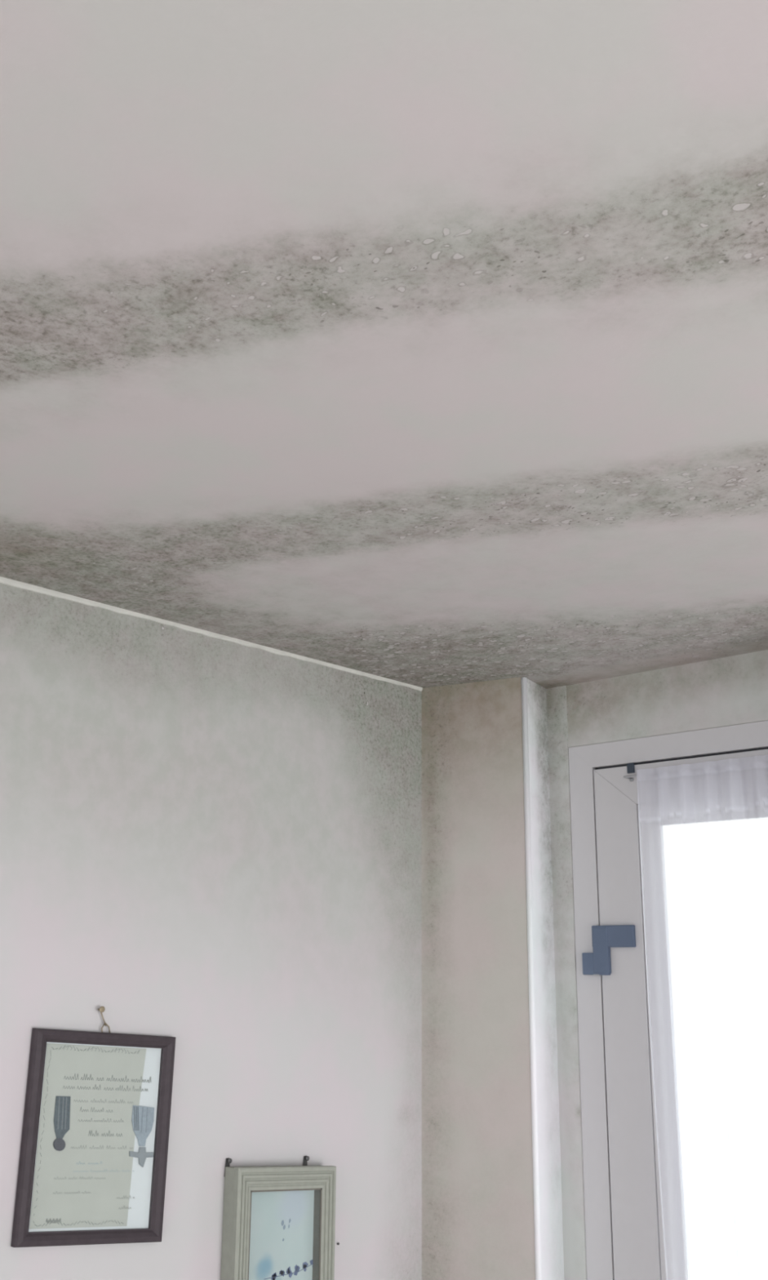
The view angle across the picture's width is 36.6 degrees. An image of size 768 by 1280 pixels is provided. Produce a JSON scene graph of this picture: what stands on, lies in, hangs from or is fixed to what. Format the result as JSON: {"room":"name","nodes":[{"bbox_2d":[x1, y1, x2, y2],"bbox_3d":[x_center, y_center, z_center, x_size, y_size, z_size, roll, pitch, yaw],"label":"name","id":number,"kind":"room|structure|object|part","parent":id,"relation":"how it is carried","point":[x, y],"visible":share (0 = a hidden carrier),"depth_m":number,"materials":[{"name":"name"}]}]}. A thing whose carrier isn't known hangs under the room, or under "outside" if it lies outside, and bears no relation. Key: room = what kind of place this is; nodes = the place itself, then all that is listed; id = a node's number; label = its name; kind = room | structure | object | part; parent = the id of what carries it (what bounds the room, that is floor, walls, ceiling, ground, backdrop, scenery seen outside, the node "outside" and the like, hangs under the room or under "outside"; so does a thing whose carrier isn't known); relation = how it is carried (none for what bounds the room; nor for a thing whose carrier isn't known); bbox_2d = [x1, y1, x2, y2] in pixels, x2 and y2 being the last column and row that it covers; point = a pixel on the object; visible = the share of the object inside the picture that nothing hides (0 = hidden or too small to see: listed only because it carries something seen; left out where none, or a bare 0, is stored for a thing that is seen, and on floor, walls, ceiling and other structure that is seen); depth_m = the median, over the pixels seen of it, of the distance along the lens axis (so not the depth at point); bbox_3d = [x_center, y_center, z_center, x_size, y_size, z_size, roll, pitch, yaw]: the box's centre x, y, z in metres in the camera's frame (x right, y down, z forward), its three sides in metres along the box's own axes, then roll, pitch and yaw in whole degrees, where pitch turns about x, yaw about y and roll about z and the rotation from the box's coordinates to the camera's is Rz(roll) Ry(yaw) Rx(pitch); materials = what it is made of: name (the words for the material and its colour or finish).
{"room":"living room","nodes":[
{"label":"living room","id":0,"kind":"room"},
{"bbox_2d":[0,582,422,1279],"bbox_3d":[-1.222,0.956,1.895,0.120,2.450,4.600,-13,-21,41],"label":"wall","id":1,"kind":"structure","parent":0,"point":[212,845],"depth_m":2.80,"materials":[{"name":"paint"}]},
{"bbox_2d":[10,1012,175,1247],"bbox_3d":[-0.601,1.038,2.459,0.020,0.483,0.367,-13,-21,41],"label":"frame","id":2,"kind":"object","parent":1,"relation":"attached to","point":[93,1162],"visible":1,"depth_m":2.45,"materials":[{"name":"brown wood"}]},
{"bbox_2d":[97,1006,105,1012],"bbox_3d":[-0.618,0.801,2.516,0.026,0.013,0.013,-13,-21,41],"label":"nail","id":3,"kind":"object","parent":1,"relation":"attached to","point":[101,1009],"visible":1,"depth_m":2.51,"materials":[{"name":"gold metal"}]},
{"bbox_2d":[0,576,422,691],"bbox_3d":[-1.273,-0.260,2.068,0.008,0.018,4.085,-13,-21,41],"label":"trim","id":4,"kind":"structure","parent":1,"relation":"attached to","point":[4,580],"depth_m":2.88,"materials":[{"name":"paint"}]},
{"bbox_2d":[220,1155,336,1279],"bbox_3d":[-0.245,1.444,2.723,0.054,0.445,0.316,-13,-21,41],"label":"frame","id":5,"kind":"object","parent":1,"relation":"attached to","point":[279,1221],"visible":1,"depth_m":2.73,"materials":[{"name":"grey wood"}]},
{"bbox_3d":[-0.363,1.222,2.690,0.002,0.039,0.018,-13,-21,41],"label":"hanger plate","id":6,"kind":"part","parent":5,"relation":"part of","materials":[{"name":"metal"}]},
{"bbox_3d":[-0.194,1.295,2.859,0.002,0.043,0.018,-13,-21,41],"label":"hanger plate","id":7,"kind":"part","parent":5,"relation":"part of","materials":[{"name":"metal"}]},
{"bbox_2d":[248,1190,314,1279],"bbox_3d":[-0.248,1.451,2.724,0.002,0.325,0.230,-13,-21,41],"label":"picture","id":8,"kind":"object","parent":1,"relation":"attached to","point":[282,1241],"depth_m":2.74},
{"bbox_2d":[0,0,767,688],"bbox_3d":[0.542,-0.709,0.644,4.900,0.120,4.600,-13,-21,41],"label":"ceiling","id":9,"kind":"structure","parent":0,"point":[423,344],"depth_m":1.50,"materials":[{"name":"paint"}]},
{"bbox_2d":[422,676,535,1279],"bbox_3d":[0.255,1.309,3.121,0.330,2.450,0.020,-8,-17,27],"label":"wall pier","id":10,"kind":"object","parent":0,"point":[477,1194],"visible":1,"depth_m":3.21,"materials":[{"name":"beige paint"}]},
{"bbox_2d":[524,676,564,1279],"bbox_3d":[0.438,1.312,3.128,0.020,2.450,0.202,-8,-18,29],"label":"wall reveal","id":11,"kind":"structure","parent":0,"point":[548,1093],"depth_m":3.21,"materials":[{"name":"white paint"}]},
{"bbox_2d":[520,677,542,1279],"bbox_3d":[0.396,1.290,3.044,0.017,2.448,0.017,-13,-21,41],"label":"pipe","id":12,"kind":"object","parent":11,"relation":"attached to","point":[523,680],"depth_m":3.13,"materials":[{"name":"white paint"}]},
{"bbox_3d":[2.492,0.835,1.344,3.600,2.450,0.313,-13,-21,41],"label":"wall","id":13,"kind":"structure","parent":0,"visible":0},
{"bbox_2d":[546,649,767,1279],"bbox_3d":[0.851,1.249,2.886,0.976,2.450,0.080,-13,-21,41],"label":"window","id":14,"kind":"structure","parent":13,"relation":"in","point":[716,709],"depth_m":3.15,"materials":[{"name":"plastic"}]},
{"bbox_3d":[0.525,1.329,3.185,0.076,2.450,0.060,-13,-21,41],"label":"jamb panel","id":15,"kind":"part","parent":14,"relation":"part of","materials":[{"name":"plastic"}]},
{"bbox_3d":[0.586,0.893,3.200,0.082,0.059,0.018,-13,-21,41],"label":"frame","id":16,"kind":"part","parent":14,"relation":"part of","materials":[{"name":"blue plastic"}]},
{"bbox_3d":[0.629,0.812,3.180,0.132,0.058,0.014,-13,-21,41],"label":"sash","id":17,"kind":"part","parent":14,"relation":"part of","materials":[{"name":"blue plastic"}]},
{"bbox_2d":[623,762,636,782],"bbox_3d":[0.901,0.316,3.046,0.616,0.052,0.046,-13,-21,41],"label":"curtain rod bracket","id":18,"kind":"object","parent":14,"relation":"attached to","point":[630,766],"visible":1,"depth_m":3.25,"materials":[{"name":"grey metal"}]},
{"bbox_3d":[0.887,0.329,3.029,0.588,0.007,0.007,-13,-21,41],"label":"rod","id":19,"kind":"part","parent":18,"relation":"part of","materials":[{"name":"white metal"}]},
{"bbox_2d":[636,755,767,1279],"bbox_3d":[0.878,1.182,2.762,0.528,1.812,0.044,-13,-21,41],"label":"curtain","id":20,"kind":"object","parent":18,"relation":"hanging from","point":[692,791],"visible":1,"depth_m":2.94,"materials":[{"name":"white fabric"}]},
{"bbox_3d":[0.894,0.154,3.171,0.902,0.187,0.060,-13,-21,41],"label":"header panel","id":21,"kind":"part","parent":14,"relation":"part of","materials":[{"name":"paint"}]},
{"bbox_3d":[0.882,0.369,3.108,0.713,0.109,0.050,-13,-21,41],"label":"rail","id":22,"kind":"part","parent":14,"relation":"part of","materials":[{"name":"plastic"}]}
]}

